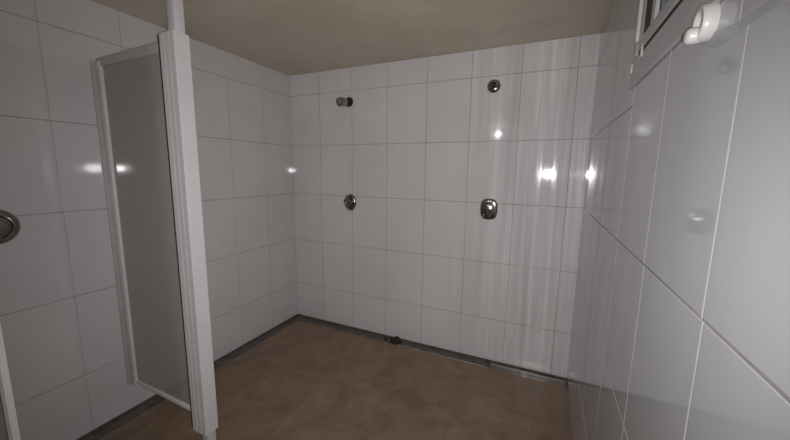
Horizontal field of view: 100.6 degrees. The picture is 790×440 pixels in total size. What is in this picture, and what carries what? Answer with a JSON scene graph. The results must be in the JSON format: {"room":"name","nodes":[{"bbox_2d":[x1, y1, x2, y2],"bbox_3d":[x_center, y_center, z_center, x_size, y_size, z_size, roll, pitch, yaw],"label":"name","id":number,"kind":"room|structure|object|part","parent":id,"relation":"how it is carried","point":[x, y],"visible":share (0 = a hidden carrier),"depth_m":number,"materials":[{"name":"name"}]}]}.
{"room":"communal shower room","nodes":[
{"label":"communal shower room","id":0,"kind":"room"},
{"bbox_2d":[0,0,297,439],"bbox_3d":[-2.033,0.129,1.020,0.080,2.326,4.922,5,9,24],"label":"wall","id":1,"kind":"structure","parent":0,"point":[60,316],"depth_m":1.76,"materials":[{"name":"tile"}]},
{"bbox_2d":[0,323,20,439],"bbox_3d":[-1.558,0.210,1.148,0.692,1.990,0.066,5,9,24],"label":"partition","id":2,"kind":"structure","parent":1,"relation":"attached to","point":[9,428],"depth_m":1.06,"materials":[{"name":"white metal"}]},
{"bbox_3d":[-1.558,0.189,1.149,0.608,1.805,0.008,5,9,24],"label":"glass panel","id":3,"kind":"part","parent":2,"relation":"part of","materials":[{"name":"clear glass"}]},
{"bbox_2d":[0,210,20,243],"bbox_3d":[-1.757,0.033,1.447,0.060,0.160,0.160,5,9,24],"label":"shower valve","id":4,"kind":"object","parent":1,"relation":"attached to","point":[10,226],"visible":1,"depth_m":1.48,"materials":[{"name":"silver metal"}]},
{"bbox_2d":[77,314,297,439],"bbox_3d":[-2.052,1.287,1.185,0.079,0.014,4.904,5,9,24],"label":"baseboard","id":5,"kind":"structure","parent":1,"relation":"attached to","point":[150,398],"depth_m":2.09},
{"bbox_2d":[98,320,572,439],"bbox_3d":[-0.836,1.446,0.585,2.436,0.120,4.788,5,9,24],"label":"floor","id":6,"kind":"structure","parent":0,"point":[305,381],"depth_m":2.13,"materials":[{"name":"brown tile"}]},
{"bbox_2d":[90,0,217,439],"bbox_3d":[-1.278,0.032,1.735,0.698,2.326,0.072,5,9,24],"label":"partition","id":7,"kind":"structure","parent":6,"relation":"on","point":[144,98],"depth_m":1.70,"materials":[{"name":"white metal"}]},
{"bbox_3d":[-1.569,0.086,1.876,0.043,1.870,0.036,5,9,25],"label":"rail","id":8,"kind":"part","parent":7,"relation":"part of","materials":[{"name":"white metal"}]},
{"bbox_3d":[-1.316,-0.811,1.625,0.571,0.045,0.028,5,9,25],"label":"rail","id":9,"kind":"part","parent":7,"relation":"part of","materials":[{"name":"white metal"}]},
{"bbox_3d":[-1.315,0.102,1.755,0.545,1.805,0.008,5,9,25],"label":"glass panel","id":10,"kind":"part","parent":7,"relation":"part of","materials":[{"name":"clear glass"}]},
{"bbox_3d":[-1.340,1.000,1.896,0.571,0.022,0.028,5,9,25],"label":"rail","id":11,"kind":"part","parent":7,"relation":"part of","materials":[{"name":"white metal"}]},
{"bbox_3d":[-0.989,0.055,1.605,0.049,2.326,0.046,5,9,25],"label":"post","id":12,"kind":"part","parent":7,"relation":"part of","materials":[{"name":"white metal"}]},
{"bbox_2d":[92,0,612,75],"bbox_3d":[-0.849,-0.982,0.350,2.621,0.100,4.982,5,9,24],"label":"ceiling","id":13,"kind":"structure","parent":0,"point":[289,37],"depth_m":1.96,"materials":[{"name":"paint"}]},
{"bbox_2d":[290,33,599,377],"bbox_3d":[0.151,-0.100,2.738,2.501,2.326,0.080,5,9,24],"label":"wall","id":14,"kind":"structure","parent":0,"point":[419,147],"depth_m":2.56,"materials":[{"name":"tile"}]},
{"bbox_2d":[336,97,352,106],"bbox_3d":[-0.426,-0.996,2.762,0.080,0.095,0.136,6,10,33],"label":"shower nozzle","id":15,"kind":"object","parent":14,"relation":"attached to","point":[340,101],"visible":1,"depth_m":2.73,"materials":[{"name":"silver metal"}]},
{"bbox_2d":[343,194,355,210],"bbox_3d":[-0.408,-0.156,2.916,0.123,0.149,0.047,5,9,24],"label":"shower valve","id":16,"kind":"object","parent":14,"relation":"attached to","point":[350,200],"visible":1,"depth_m":2.91,"materials":[{"name":"silver metal"}]},
{"bbox_2d":[290,314,566,387],"bbox_3d":[0.111,1.124,2.868,2.621,0.106,0.195,5,9,24],"label":"trim","id":17,"kind":"structure","parent":14,"relation":"attached to","point":[298,317],"depth_m":2.79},
{"bbox_2d":[390,336,401,344],"bbox_3d":[0.007,1.045,2.856,0.083,0.050,0.090,-3,9,-25],"label":"debris","id":18,"kind":"object","parent":17,"relation":"on","point":[395,340],"visible":0.98,"depth_m":2.84,"materials":[{"name":"black"}]},
{"bbox_2d":[397,344,564,386],"bbox_3d":[0.615,1.114,2.570,1.285,0.015,0.076,5,9,24],"label":"linear drain","id":19,"kind":"object","parent":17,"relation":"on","point":[494,365],"visible":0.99,"depth_m":2.44,"materials":[{"name":"metal"}]},
{"bbox_3d":[0.965,1.143,2.413,0.515,0.013,0.075,5,9,24],"label":"frame","id":20,"kind":"part","parent":19,"relation":"part of","materials":[{"name":"silver metal"}]},
{"bbox_2d":[480,198,497,219],"bbox_3d":[0.687,-0.077,2.416,0.126,0.159,0.062,5,9,24],"label":"shower valve","id":21,"kind":"object","parent":14,"relation":"attached to","point":[488,207],"visible":1,"depth_m":2.41,"materials":[{"name":"silver metal"}]},
{"bbox_2d":[487,79,500,92],"bbox_3d":[0.689,-0.942,2.297,0.092,0.092,0.050,5,9,24],"label":"shower head","id":22,"kind":"object","parent":14,"relation":"attached to","point":[494,85],"visible":1,"depth_m":2.30,"materials":[{"name":"silver metal"}]},
{"bbox_2d":[567,0,789,439],"bbox_3d":[0.280,0.314,-0.015,0.080,2.326,4.922,5,9,24],"label":"wall","id":23,"kind":"structure","parent":0,"point":[680,329],"depth_m":0.59,"materials":[{"name":"tile"}]},
{"bbox_2d":[628,0,721,89],"bbox_3d":[0.578,-0.617,0.536,0.064,0.508,1.205,5,9,24],"label":"window","id":24,"kind":"structure","parent":23,"relation":"in","point":[661,25],"depth_m":0.86,"materials":[{"name":"grey metal"}]},
{"bbox_3d":[0.582,-0.658,0.529,0.056,0.426,1.205,5,9,24],"label":"frame","id":25,"kind":"part","parent":24,"relation":"part of","materials":[{"name":"grey metal"}]},
{"bbox_3d":[0.570,-0.657,0.540,0.006,0.330,0.955,5,9,24],"label":"pane","id":26,"kind":"part","parent":24,"relation":"part of","materials":[{"name":"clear glass"}]},
{"bbox_2d":[683,2,720,44],"bbox_3d":[0.534,-0.344,0.576,0.036,0.062,0.057,5,9,24],"label":"curtain rod bracket","id":27,"kind":"object","parent":23,"relation":"attached to","point":[705,23],"visible":1,"depth_m":0.56,"materials":[{"name":"white plastic"}]}
]}

